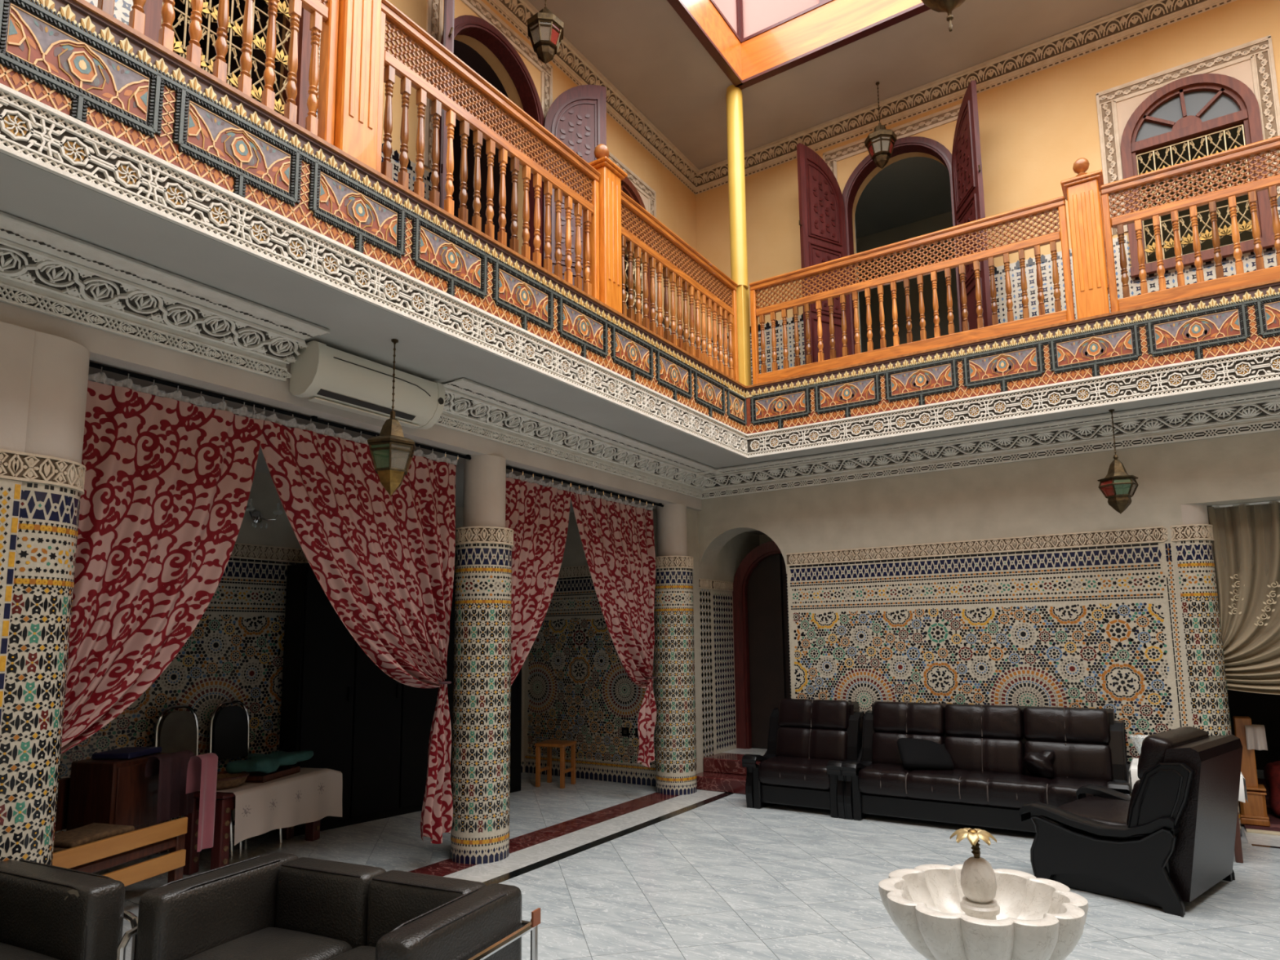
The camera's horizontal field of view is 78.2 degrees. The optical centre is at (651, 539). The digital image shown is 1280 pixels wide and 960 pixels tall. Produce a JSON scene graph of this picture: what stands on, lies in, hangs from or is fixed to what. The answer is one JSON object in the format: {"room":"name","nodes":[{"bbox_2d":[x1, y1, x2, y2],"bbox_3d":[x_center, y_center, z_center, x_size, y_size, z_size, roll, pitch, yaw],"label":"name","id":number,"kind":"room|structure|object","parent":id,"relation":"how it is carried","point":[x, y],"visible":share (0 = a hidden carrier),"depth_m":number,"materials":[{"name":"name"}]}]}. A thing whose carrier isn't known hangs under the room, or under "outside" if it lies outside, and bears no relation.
{"room":"riad courtyard","nodes":[
{"label":"riad courtyard","id":0,"kind":"room"},
{"bbox_2d":[0,321,35,734],"bbox_3d":[-3.527,0.400,2.116,0.440,2.820,2.780,-5,-8,33],"label":"wall pier","id":1,"kind":"object","parent":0,"point":[16,343],"visible":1,"depth_m":3.25,"materials":[{"name":"paint"}]},
{"bbox_2d":[0,331,89,865],"bbox_3d":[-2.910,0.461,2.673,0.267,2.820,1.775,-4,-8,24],"label":"column","id":2,"kind":"structure","parent":1,"relation":"attached to","point":[35,687],"depth_m":3.27,"materials":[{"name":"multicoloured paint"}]},
{"bbox_2d":[49,471,524,854],"bbox_3d":[-3.771,0.776,5.660,0.164,2.950,8.700,-5,-8,33],"label":"wall","id":3,"kind":"structure","parent":0,"point":[234,651],"depth_m":6.30,"materials":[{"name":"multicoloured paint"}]},
{"bbox_2d":[0,301,701,510],"bbox_3d":[-1.979,-0.876,4.804,0.350,0.330,8.700,-5,-8,33],"label":"wall","id":4,"kind":"structure","parent":0,"point":[108,348],"depth_m":4.36,"materials":[{"name":"paint"}]},
{"bbox_2d":[0,211,329,381],"bbox_3d":[-2.479,-1.106,3.357,0.400,0.215,2.298,-5,-8,33],"label":"trim","id":5,"kind":"structure","parent":4,"relation":"attached to","point":[43,270],"depth_m":3.64,"materials":[{"name":"white paint"}]},
{"bbox_2d":[88,361,471,459],"bbox_3d":[-1.993,-0.711,4.656,0.024,0.032,2.570,-5,-8,33],"label":"curtain rod","id":6,"kind":"object","parent":4,"relation":"attached to","point":[94,365],"visible":0.66,"depth_m":4.30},
{"bbox_2d":[60,366,265,754],"bbox_3d":[-2.446,0.438,3.753,0.114,2.477,1.154,-6,-9,35],"label":"curtain","id":7,"kind":"object","parent":6,"relation":"hanging from","point":[168,482],"visible":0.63,"depth_m":3.83,"materials":[{"name":"fabric"}]},
{"bbox_2d":[253,404,457,844],"bbox_3d":[-1.763,0.635,4.805,0.114,2.627,1.513,-5,-8,32],"label":"curtain","id":8,"kind":"object","parent":6,"relation":"hanging from","point":[384,563],"visible":1,"depth_m":4.99,"materials":[{"name":"fabric"}]},
{"bbox_2d":[260,420,456,688],"bbox_3d":[-1.776,0.171,4.863,0.110,1.547,1.500,-5,-8,33],"label":"drape","id":9,"kind":"object","parent":8,"relation":"hanging from","point":[384,563],"depth_m":4.94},
{"bbox_2d":[288,340,444,429],"bbox_3d":[-1.666,-0.894,4.706,0.263,0.298,0.897,-5,-8,33],"label":"air conditioner","id":10,"kind":"object","parent":4,"relation":"attached to","point":[322,374],"visible":0.98,"depth_m":4.55,"materials":[{"name":"beige plastic"}]},
{"bbox_2d":[435,377,726,498],"bbox_3d":[-0.322,-0.725,6.673,0.400,0.215,3.807,-5,-8,33],"label":"trim","id":11,"kind":"structure","parent":4,"relation":"attached to","point":[471,407],"depth_m":6.20,"materials":[{"name":"white paint"}]},
{"bbox_2d":[506,465,663,506],"bbox_3d":[-0.524,-0.452,6.913,0.024,0.032,2.360,-5,-8,33],"label":"curtain rod","id":12,"kind":"object","parent":4,"relation":"attached to","point":[591,487],"visible":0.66,"depth_m":6.78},
{"bbox_2d":[505,468,571,684],"bbox_3d":[-0.906,0.784,6.104,0.114,2.627,0.932,-6,-9,35],"label":"curtain","id":13,"kind":"object","parent":12,"relation":"hanging from","point":[537,514],"visible":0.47,"depth_m":6.18,"materials":[{"name":"fabric"}]},
{"bbox_2d":[569,483,657,767],"bbox_3d":[-0.332,0.828,7.056,0.114,2.497,1.318,-6,-9,34],"label":"curtain","id":14,"kind":"object","parent":12,"relation":"hanging from","point":[618,541],"visible":1,"depth_m":7.25,"materials":[{"name":"fabric"}]},
{"bbox_2d":[570,492,655,688],"bbox_3d":[-0.330,0.500,7.079,0.106,1.696,1.290,-5,-8,33],"label":"drape","id":15,"kind":"object","parent":14,"relation":"hanging from","point":[618,541],"depth_m":7.22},
{"bbox_2d":[697,388,1279,499],"bbox_3d":[3.474,-0.831,6.225,7.277,0.215,0.400,-5,-8,33],"label":"trim","id":16,"kind":"structure","parent":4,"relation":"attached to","point":[1256,411],"depth_m":6.58,"materials":[{"name":"white paint"}]},
{"bbox_2d":[84,0,696,349],"bbox_3d":[-2.081,-3.222,5.416,0.225,3.120,9.361,-5,-8,33],"label":"wall","id":17,"kind":"structure","parent":0,"point":[675,202],"depth_m":6.99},
{"bbox_2d":[142,0,311,128],"bbox_3d":[-2.469,-3.282,4.656,0.160,1.663,1.000,-5,-8,33],"label":"window","id":18,"kind":"structure","parent":17,"relation":"in","point":[152,8],"depth_m":4.75,"materials":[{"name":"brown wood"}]},
{"bbox_2d":[160,0,290,115],"bbox_3d":[-2.465,-3.063,4.628,0.014,1.011,0.785,-5,-8,33],"label":"iron grille","id":19,"kind":"object","parent":18,"relation":"attached to","point":[234,27],"depth_m":4.64,"materials":[{"name":"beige metal"}]},
{"bbox_2d":[422,0,552,169],"bbox_3d":[-1.288,-3.534,6.487,0.014,1.729,1.449,-5,-8,33],"label":"trim","id":20,"kind":"structure","parent":17,"relation":"attached to","point":[434,20],"depth_m":6.46,"materials":[{"name":"beige paint"}]},
{"bbox_2d":[437,0,606,290],"bbox_3d":[-1.074,-2.914,6.341,0.634,2.709,2.026,-5,-8,33],"label":"door","id":21,"kind":"structure","parent":17,"relation":"in","point":[577,117],"depth_m":6.89,"materials":[{"name":"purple wood"}]},
{"bbox_2d":[485,0,698,195],"bbox_3d":[-1.570,-4.606,6.093,0.128,0.209,7.980,-5,-8,33],"label":"trim","id":22,"kind":"structure","parent":17,"relation":"attached to","point":[568,59],"depth_m":7.96,"materials":[{"name":"beige paint"}]},
{"bbox_2d":[608,151,657,311],"bbox_3d":[-0.284,-3.178,8.005,0.014,1.369,1.249,-5,-8,33],"label":"trim","id":23,"kind":"structure","parent":17,"relation":"attached to","point":[648,195],"depth_m":8.41,"materials":[{"name":"beige paint"}]},
{"bbox_2d":[621,177,650,322],"bbox_3d":[-0.303,-2.900,7.985,0.160,1.663,1.000,-5,-8,33],"label":"window","id":24,"kind":"structure","parent":17,"relation":"in","point":[627,186],"depth_m":8.20,"materials":[{"name":"brown wood"}]},
{"bbox_2d":[624,244,643,320],"bbox_3d":[-0.299,-2.680,7.957,0.014,1.011,0.785,-5,-8,33],"label":"iron grille","id":25,"kind":"object","parent":24,"relation":"attached to","point":[627,264],"depth_m":8.17,"materials":[{"name":"beige metal"}]},
{"bbox_2d":[163,0,628,309],"bbox_3d":[-2.575,-2.913,7.043,2.400,2.920,6.800,-5,-8,33],"label":"wall","id":26,"kind":"structure","parent":0,"point":[462,51],"depth_m":7.29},
{"bbox_2d":[524,506,702,786],"bbox_3d":[-0.522,1.103,8.654,2.250,2.950,0.314,-5,-8,33],"label":"wall","id":27,"kind":"structure","parent":0,"point":[578,687],"depth_m":8.57,"materials":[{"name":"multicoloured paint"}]},
{"bbox_2d":[0,151,1279,468],"bbox_3d":[1.628,-1.671,2.878,8.800,0.680,9.450,-5,-8,33],"label":"ceiling","id":28,"kind":"structure","parent":0,"point":[29,193],"depth_m":4.07,"materials":[{"name":"grey paint"}]},
{"bbox_2d":[97,0,339,145],"bbox_3d":[-2.100,-2.458,3.075,0.100,1.020,1.960,-5,-8,33],"label":"balustrade","id":29,"kind":"object","parent":28,"relation":"on","point":[326,11],"visible":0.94,"depth_m":3.61,"materials":[{"name":"brown wood"}]},
{"bbox_2d":[317,0,381,169],"bbox_3d":[-1.536,-2.503,4.019,0.280,1.325,0.280,-5,-8,33],"label":"newel post","id":30,"kind":"object","parent":28,"relation":"on","point":[358,49],"visible":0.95,"depth_m":3.92,"materials":[{"name":"brown wood"}]},
{"bbox_2d":[0,0,747,458],"bbox_3d":[-0.932,-1.422,4.620,0.050,0.688,6.831,-5,-8,33],"label":"fascia","id":31,"kind":"object","parent":28,"relation":"attached to","point":[88,100],"visible":1,"depth_m":3.56,"materials":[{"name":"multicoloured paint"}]},
{"bbox_2d":[367,338,415,496],"bbox_3d":[-1.414,-0.669,4.307,0.280,0.877,0.242,-3,-7,15],"label":"lantern","id":32,"kind":"object","parent":28,"relation":"hanging from","point":[392,453],"visible":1,"depth_m":4.21,"materials":[{"name":"brown metal"}]},
{"bbox_2d":[376,0,600,300],"bbox_3d":[-0.922,-2.250,4.886,0.100,1.020,1.930,-5,-8,33],"label":"balustrade","id":33,"kind":"object","parent":28,"relation":"on","point":[392,17],"visible":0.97,"depth_m":4.76,"materials":[{"name":"brown wood"}]},
{"bbox_2d":[582,143,627,313],"bbox_3d":[-0.364,-2.296,5.822,0.280,1.325,0.280,-5,-8,33],"label":"newel post","id":34,"kind":"object","parent":28,"relation":"on","point":[611,175],"visible":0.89,"depth_m":5.73,"materials":[{"name":"brown wood"}]},
{"bbox_2d":[621,190,738,381],"bbox_3d":[0.264,-2.041,6.710,0.100,1.020,1.980,-5,-8,33],"label":"balustrade","id":35,"kind":"object","parent":28,"relation":"on","point":[724,304],"visible":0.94,"depth_m":6.63,"materials":[{"name":"brown wood"}]},
{"bbox_2d":[725,84,751,386],"bbox_3d":[0.852,-2.978,7.729,0.168,3.112,0.168,-5,-8,33],"label":"column","id":36,"kind":"structure","parent":28,"relation":"on","point":[734,97],"depth_m":7.68,"materials":[{"name":"paint"}]},
{"bbox_2d":[749,195,1075,384],"bbox_3d":[2.101,-2.053,6.809,2.700,1.020,0.100,-5,-8,33],"label":"balustrade","id":37,"kind":"object","parent":28,"relation":"on","point":[1045,207],"visible":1,"depth_m":6.70,"materials":[{"name":"brown wood"}]},
{"bbox_2d":[745,278,1279,458],"bbox_3d":[3.500,-1.342,5.751,6.232,0.688,0.050,-5,-8,33],"label":"fascia","id":38,"kind":"object","parent":28,"relation":"attached to","point":[1227,338],"visible":1,"depth_m":6.09,"materials":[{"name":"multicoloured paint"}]},
{"bbox_2d":[1060,157,1110,319],"bbox_3d":[3.362,-2.315,6.073,0.280,1.325,0.280,-5,-8,33],"label":"newel post","id":39,"kind":"object","parent":28,"relation":"on","point":[1082,192],"visible":0.95,"depth_m":5.97,"materials":[{"name":"brown wood"}]},
{"bbox_2d":[1097,408,1138,513],"bbox_3d":[3.473,-0.581,5.883,0.276,0.795,0.239,-3,-7,15],"label":"lantern","id":40,"kind":"object","parent":28,"relation":"hanging from","point":[1117,486],"visible":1,"depth_m":5.81,"materials":[{"name":"brown metal"}]},
{"bbox_2d":[1099,135,1279,312],"bbox_3d":[4.570,-2.282,5.229,2.700,1.020,0.100,-5,-8,33],"label":"balustrade","id":41,"kind":"object","parent":28,"relation":"on","point":[1271,145],"visible":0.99,"depth_m":5.65,"materials":[{"name":"brown wood"}]},
{"bbox_2d":[94,769,1279,959],"bbox_3d":[1.705,2.051,4.228,10.800,0.081,12.700,-5,-8,33],"label":"floor","id":42,"kind":"structure","parent":0,"point":[613,870],"depth_m":4.99,"materials":[{"name":"tile"}]},
{"bbox_2d":[0,858,137,959],"bbox_3d":[-2.432,1.525,2.538,0.856,0.661,1.020,-4,-8,26],"label":"armchair","id":43,"kind":"object","parent":42,"relation":"on","point":[47,912],"visible":0.94,"depth_m":2.79,"materials":[{"name":"leather"}]},
{"bbox_2d":[0,942,59,959],"bbox_3d":[-2.370,1.482,2.512,0.640,0.168,0.664,-4,-8,26],"label":"seat cushion","id":44,"kind":"object","parent":43,"relation":"on","point":[8,950],"depth_m":2.76,"materials":[{"name":"leather"}]},
{"bbox_2d":[66,752,166,831],"bbox_3d":[-3.270,1.568,4.853,0.342,0.440,0.400,-3,-7,14],"label":"base cabinet","id":45,"kind":"object","parent":42,"relation":"on","point":[104,791],"visible":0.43,"depth_m":4.69,"materials":[{"name":"brown wood"}]},
{"bbox_2d":[144,750,194,822],"bbox_3d":[-2.959,1.514,4.848,0.126,0.385,0.273,-3,-7,14],"label":"garment","id":46,"kind":"object","parent":45,"relation":"on","point":[173,801],"visible":0.91,"depth_m":4.82,"materials":[{"name":"fabric"}]},
{"bbox_2d":[52,777,187,886],"bbox_3d":[-3.323,1.705,4.052,0.780,0.700,1.550,-3,-7,14],"label":"wooden bench","id":47,"kind":"object","parent":42,"relation":"on","point":[101,855],"visible":0.44,"depth_m":4.39,"materials":[{"name":"brown wood"}]},
{"bbox_2d":[53,822,134,853],"bbox_3d":[-3.156,1.678,4.375,0.342,0.116,0.420,-3,-7,14],"label":"seat cushion","id":48,"kind":"object","parent":47,"relation":"on","point":[93,832],"visible":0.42,"depth_m":4.33,"materials":[{"name":"beige fabric"}]},
{"bbox_2d":[186,752,217,852],"bbox_3d":[-2.726,1.587,4.776,0.113,0.555,0.136,-3,-7,14],"label":"cloth","id":49,"kind":"object","parent":47,"relation":"hanging from","point":[202,771],"visible":1,"depth_m":4.77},
{"bbox_2d":[147,704,233,860],"bbox_3d":[-3.242,1.716,5.580,0.451,1.053,0.360,-4,-8,24],"label":"chair","id":50,"kind":"object","parent":42,"relation":"on","point":[177,731],"visible":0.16,"depth_m":5.68,"materials":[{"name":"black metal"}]},
{"bbox_2d":[208,700,282,853],"bbox_3d":[-3.059,1.757,5.935,0.451,1.053,0.360,-4,-8,27],"label":"chair","id":51,"kind":"object","parent":42,"relation":"on","point":[229,728],"visible":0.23,"depth_m":6.04,"materials":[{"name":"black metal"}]},
{"bbox_2d":[182,767,342,875],"bbox_3d":[-2.754,1.986,5.651,0.422,0.520,1.144,-3,-7,14],"label":"table","id":52,"kind":"object","parent":42,"relation":"on","point":[308,796],"visible":0.72,"depth_m":5.47,"materials":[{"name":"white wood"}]},
{"bbox_2d":[244,765,300,782],"bbox_3d":[-2.811,1.712,5.748,0.260,0.045,0.440,-2,-7,8],"label":"wooden tray","id":53,"kind":"object","parent":52,"relation":"on","point":[282,771],"visible":0.62,"depth_m":5.73,"materials":[{"name":"brown wood"}]},
{"bbox_2d":[225,750,313,773],"bbox_3d":[-2.792,1.631,5.791,0.301,0.138,0.645,-3,-7,14],"label":"fabric","id":54,"kind":"object","parent":53,"relation":"on","point":[260,762],"visible":1,"depth_m":5.62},
{"bbox_2d":[115,852,540,959],"bbox_3d":[-1.093,1.523,2.664,1.273,0.661,0.648,-4,-8,25],"label":"sofa","id":55,"kind":"object","parent":42,"relation":"on","point":[277,905],"visible":1,"depth_m":2.75,"materials":[{"name":"leather"}]},
{"bbox_2d":[135,852,298,959],"bbox_3d":[-1.577,1.438,2.899,0.141,0.421,0.581,-4,-8,25],"label":"cushion","id":56,"kind":"object","parent":55,"relation":"on","point":[186,917],"depth_m":2.79,"materials":[{"name":"leather"}]},
{"bbox_2d":[184,927,352,959],"bbox_3d":[-1.333,1.492,2.701,0.454,0.168,0.430,-4,-8,25],"label":"seat cushion","id":57,"kind":"object","parent":55,"relation":"on","point":[234,943],"depth_m":2.76,"materials":[{"name":"leather"}]},
{"bbox_2d":[275,857,386,948],"bbox_3d":[-1.212,1.434,2.973,0.457,0.397,0.141,-4,-8,25],"label":"cushion","id":58,"kind":"object","parent":55,"relation":"on","point":[326,898],"depth_m":2.92,"materials":[{"name":"leather"}]},
{"bbox_2d":[366,870,485,946],"bbox_3d":[-0.795,1.405,2.782,0.457,0.397,0.141,-4,-8,25],"label":"cushion","id":59,"kind":"object","parent":55,"relation":"on","point":[394,898],"depth_m":2.77,"materials":[{"name":"leather"}]},
{"bbox_2d":[375,883,521,959],"bbox_3d":[-0.615,1.370,2.458,0.141,0.421,0.581,-4,-8,25],"label":"cushion","id":60,"kind":"object","parent":55,"relation":"on","point":[471,922],"depth_m":2.44,"materials":[{"name":"leather"}]},
{"bbox_2d":[275,563,521,836],"bbox_3d":[-2.147,1.354,7.171,0.335,2.130,2.280,-7,-9,40],"label":"wardrobe","id":61,"kind":"object","parent":42,"relation":"on","point":[358,722],"visible":0.51,"depth_m":6.53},
{"bbox_2d":[450,454,513,864],"bbox_3d":[-1.211,0.807,5.657,0.426,2.820,0.426,3,-8,-29],"label":"tiled column","id":62,"kind":"structure","parent":42,"relation":"on","point":[481,768],"depth_m":5.49,"materials":[{"name":"tile"}]},
{"bbox_2d":[534,739,577,788],"bbox_3d":[-0.983,2.308,8.105,0.340,0.435,0.300,-4,-8,21],"label":"wooden stool","id":63,"kind":"object","parent":42,"relation":"on","point":[549,744],"visible":1,"depth_m":8.05,"materials":[{"name":"brown wood"}]},
{"bbox_2d":[653,503,697,795],"bbox_3d":[0.228,1.061,7.868,0.426,2.820,0.426,3,-8,-29],"label":"tiled column","id":64,"kind":"structure","parent":42,"relation":"on","point":[675,731],"depth_m":7.69,"materials":[{"name":"tile"}]},
{"bbox_2d":[696,747,767,794],"bbox_3d":[1.329,2.380,8.264,1.100,0.270,1.790,-5,-8,33],"label":"marble steps","id":65,"kind":"structure","parent":42,"relation":"on","point":[724,771],"depth_m":7.82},
{"bbox_2d":[742,698,864,818],"bbox_3d":[1.387,1.901,7.005,0.905,0.912,0.776,-5,-8,33],"label":"lounge armchair","id":66,"kind":"object","parent":42,"relation":"on","point":[809,740],"visible":0.9,"depth_m":6.92,"materials":[{"name":"black leather"}]},
{"bbox_2d":[758,755,839,790],"bbox_3d":[1.314,2.030,6.872,0.675,0.202,0.434,-5,-8,33],"label":"seat cushion","id":67,"kind":"object","parent":66,"relation":"on","point":[780,772],"depth_m":6.73,"materials":[{"name":"black leather"}]},
{"bbox_2d":[775,726,848,761],"bbox_3d":[1.454,1.863,7.116,0.671,0.306,0.205,-5,-8,33],"label":"cushion","id":68,"kind":"object","parent":66,"relation":"on","point":[820,743],"depth_m":7.05,"materials":[{"name":"black leather"}]},
{"bbox_2d":[777,698,850,730],"bbox_3d":[1.489,1.605,7.208,0.671,0.277,0.198,-5,-8,33],"label":"cushion","id":69,"kind":"object","parent":66,"relation":"on","point":[793,714],"depth_m":7.14,"materials":[{"name":"black leather"}]},
{"bbox_2d":[878,827,1088,959],"bbox_3d":[1.022,1.350,2.416,0.588,0.886,0.588,-5,-8,33],"label":"fountain","id":70,"kind":"object","parent":42,"relation":"on","point":[972,909],"visible":1,"depth_m":2.39,"materials":[{"name":"beige stone"}]},
{"bbox_2d":[840,701,1132,832],"bbox_3d":[2.607,1.788,6.224,2.030,0.912,0.776,-5,-8,33],"label":"lounge sofa","id":71,"kind":"object","parent":42,"relation":"on","point":[988,784],"visible":0.91,"depth_m":6.15,"materials":[{"name":"black leather"}]},
{"bbox_2d":[871,732,944,764],"bbox_3d":[2.169,1.796,6.657,0.596,0.307,0.208,-5,-8,33],"label":"cushion","id":72,"kind":"object","parent":71,"relation":"on","point":[885,750],"depth_m":6.67,"materials":[{"name":"black leather"}]},
{"bbox_2d":[872,701,945,736],"bbox_3d":[2.205,1.539,6.750,0.596,0.277,0.199,-5,-8,33],"label":"cushion","id":73,"kind":"object","parent":71,"relation":"on","point":[889,718],"depth_m":6.68,"materials":[{"name":"black leather"}]},
{"bbox_2d":[897,737,954,770],"bbox_3d":[2.238,1.759,6.444,0.408,0.237,0.302,-1,-7,4],"label":"cushion","id":74,"kind":"object","parent":71,"relation":"on","point":[915,753],"visible":0.94,"depth_m":6.36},
{"bbox_2d":[857,763,1107,808],"bbox_3d":[2.534,1.917,6.092,1.800,0.202,0.434,-5,-8,33],"label":"seat cushion","id":75,"kind":"object","parent":71,"relation":"on","point":[962,786],"depth_m":5.99,"materials":[{"name":"black leather"}]},
{"bbox_2d":[944,703,1023,740],"bbox_3d":[2.709,1.492,6.427,0.596,0.277,0.199,-5,-8,33],"label":"cushion","id":76,"kind":"object","parent":71,"relation":"on","point":[962,722],"depth_m":6.36,"materials":[{"name":"black leather"}]},
{"bbox_2d":[944,735,1025,774],"bbox_3d":[2.673,1.749,6.335,0.596,0.306,0.207,-5,-8,33],"label":"cushion","id":77,"kind":"object","parent":71,"relation":"on","point":[994,754],"depth_m":6.26,"materials":[{"name":"black leather"}]},
{"bbox_2d":[1022,706,1111,745],"bbox_3d":[3.213,1.446,6.105,0.596,0.277,0.199,-5,-8,33],"label":"cushion","id":78,"kind":"object","parent":71,"relation":"on","point":[1042,726],"depth_m":6.04,"materials":[{"name":"black leather"}]},
{"bbox_2d":[1023,740,1113,782],"bbox_3d":[3.178,1.703,6.013,0.596,0.306,0.206,-5,-8,33],"label":"cushion","id":79,"kind":"object","parent":71,"relation":"on","point":[1093,760],"depth_m":5.91,"materials":[{"name":"black leather"}]},
{"bbox_2d":[1019,726,1242,917],"bbox_3d":[2.921,1.603,4.759,0.960,0.912,0.955,5,-9,-40],"label":"lounge armchair","id":80,"kind":"object","parent":42,"relation":"on","point":[1163,845],"visible":1,"depth_m":4.39,"materials":[{"name":"black leather"}]},
{"bbox_2d":[1040,796,1144,836],"bbox_3d":[2.821,1.761,4.861,0.730,0.202,0.551,5,-9,-40],"label":"seat cushion","id":81,"kind":"object","parent":80,"relation":"on","point":[1106,811],"depth_m":4.83,"materials":[{"name":"black leather"}]},
{"bbox_2d":[1137,726,1208,779],"bbox_3d":[3.066,1.264,4.623,0.726,0.277,0.199,5,-9,-40],"label":"cushion","id":82,"kind":"object","parent":80,"relation":"on","point":[1153,747],"depth_m":4.43,"materials":[{"name":"black leather"}]},
{"bbox_2d":[1243,777,1279,835],"bbox_3d":[6.261,2.187,6.211,2.700,0.017,2.620,-5,-8,33],"label":"rug","id":83,"kind":"object","parent":42,"relation":"on","point":[1274,828],"visible":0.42,"depth_m":5.99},
{"bbox_2d":[1232,715,1270,826],"bbox_3d":[4.638,1.787,6.114,0.180,0.800,0.220,-5,-8,33],"label":"console","id":84,"kind":"object","parent":83,"relation":"on","point":[1253,812],"visible":0.71,"depth_m":6.03,"materials":[{"name":"brown wood"}]},
{"bbox_2d":[711,530,773,743],"bbox_3d":[1.456,1.085,8.726,1.500,2.950,1.350,-5,-8,33],"label":"wall","id":85,"kind":"structure","parent":0,"point":[729,558],"depth_m":9.02,"materials":[{"name":"beige paint"}]},
{"bbox_2d":[732,541,791,748],"bbox_3d":[1.430,1.139,8.593,1.132,2.281,0.130,-5,-8,33],"label":"door","id":86,"kind":"structure","parent":85,"relation":"in","point":[760,623],"depth_m":8.73,"materials":[{"name":"red wood"}]},
{"bbox_2d":[528,0,1146,169],"bbox_3d":[1.587,-5.208,3.281,8.850,0.200,9.600,-5,-8,33],"label":"ceiling","id":87,"kind":"structure","parent":0,"point":[644,48],"depth_m":7.53,"materials":[{"name":"paint"}]},
{"bbox_2d":[527,0,564,63],"bbox_3d":[-0.851,-4.241,6.338,0.290,0.904,0.290,-6,-9,38],"label":"lantern","id":88,"kind":"object","parent":87,"relation":"hanging from","point":[545,31],"visible":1,"depth_m":6.23,"materials":[{"name":"brown metal"}]},
{"bbox_2d":[666,0,930,89],"bbox_3d":[1.669,-5.608,3.559,6.170,1.120,6.595,-5,-8,33],"label":"skylight","id":89,"kind":"object","parent":87,"relation":"attached to","point":[752,42],"visible":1,"depth_m":7.48,"materials":[{"name":"brown wood"}]},
{"bbox_2d":[864,81,896,168],"bbox_3d":[2.262,-4.097,7.798,0.285,0.915,0.285,-6,-9,38],"label":"lantern","id":90,"kind":"object","parent":87,"relation":"hanging from","point":[880,144],"visible":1,"depth_m":7.70,"materials":[{"name":"brown metal"}]},
{"bbox_2d":[695,0,1279,384],"bbox_3d":[4.213,-3.107,7.033,8.600,3.120,0.225,-5,-8,33],"label":"wall","id":91,"kind":"structure","parent":0,"point":[1034,127],"depth_m":7.37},
{"bbox_2d":[822,103,961,181],"bbox_3d":[2.518,-3.394,8.032,1.539,1.729,0.014,-5,-8,33],"label":"trim","id":92,"kind":"structure","parent":91,"relation":"attached to","point":[946,116],"depth_m":8.07,"materials":[{"name":"beige paint"}]},
{"bbox_2d":[796,80,992,364],"bbox_3d":[2.409,-2.787,7.747,1.746,2.709,0.727,-5,-8,33],"label":"door","id":93,"kind":"structure","parent":91,"relation":"in","point":[825,214],"depth_m":7.98,"materials":[{"name":"red wood"}]},
{"bbox_2d":[695,0,1236,195],"bbox_3d":[4.070,-4.559,7.085,8.530,0.209,0.128,-5,-8,33],"label":"trim","id":94,"kind":"structure","parent":91,"relation":"attached to","point":[1148,15],"depth_m":7.67,"materials":[{"name":"beige paint"}]},
{"bbox_2d":[1095,35,1279,235],"bbox_3d":[4.559,-3.404,6.705,1.259,1.369,0.014,-5,-8,33],"label":"trim","id":95,"kind":"structure","parent":91,"relation":"attached to","point":[1257,72],"depth_m":6.73,"materials":[{"name":"beige paint"}]},
{"bbox_2d":[1120,73,1275,278],"bbox_3d":[4.586,-3.126,6.688,1.000,1.663,0.160,-5,-8,33],"label":"window","id":96,"kind":"structure","parent":91,"relation":"in","point":[1188,108],"depth_m":6.69,"materials":[{"name":"brown wood"}]},
{"bbox_2d":[1136,124,1252,263],"bbox_3d":[4.588,-2.907,6.660,0.785,1.011,0.014,-5,-8,33],"label":"iron grille","id":97,"kind":"object","parent":96,"relation":"attached to","point":[1246,130],"depth_m":6.67,"materials":[{"name":"beige metal"}]},
{"bbox_2d":[697,430,1279,771],"bbox_3d":[4.079,0.658,6.373,8.600,3.150,0.817,-5,-8,33],"label":"wall","id":98,"kind":"structure","parent":0,"point":[1017,583],"depth_m":6.71,"materials":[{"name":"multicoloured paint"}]},
{"bbox_2d":[1169,503,1242,836],"bbox_3d":[4.149,0.951,5.898,0.360,2.450,0.141,-2,-7,6],"label":"column","id":99,"kind":"structure","parent":98,"relation":"attached to","point":[1195,557],"depth_m":5.90,"materials":[{"name":"tile"}]},
{"bbox_2d":[1212,499,1279,507],"bbox_3d":[5.564,-0.366,5.315,2.910,0.022,0.020,-5,-8,33],"label":"rail","id":100,"kind":"object","parent":98,"relation":"attached to","point":[1269,501],"visible":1,"depth_m":5.98,"materials":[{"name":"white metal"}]},
{"bbox_2d":[1207,501,1279,694],"bbox_3d":[5.033,0.390,5.566,1.750,1.423,0.102,-5,-8,33],"label":"sheer curtain","id":101,"kind":"object","parent":100,"relation":"hanging from","point":[1248,590],"visible":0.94,"depth_m":5.92,"materials":[{"name":"beige fabric"}]},
{"bbox_2d":[854,126,1253,352],"bbox_3d":[4.485,-2.824,8.535,6.000,2.920,2.630,-5,-8,33],"label":"wall","id":102,"kind":"structure","parent":0,"point":[910,197],"depth_m":9.78,"materials":[{"name":"grey paint"}]},
{"bbox_2d":[1207,502,1279,769],"bbox_3d":[6.813,0.742,6.539,4.300,2.950,3.450,-5,-8,33],"label":"wall","id":103,"kind":"structure","parent":0,"point":[1264,709],"depth_m":8.54,"materials":[{"name":"paint"}]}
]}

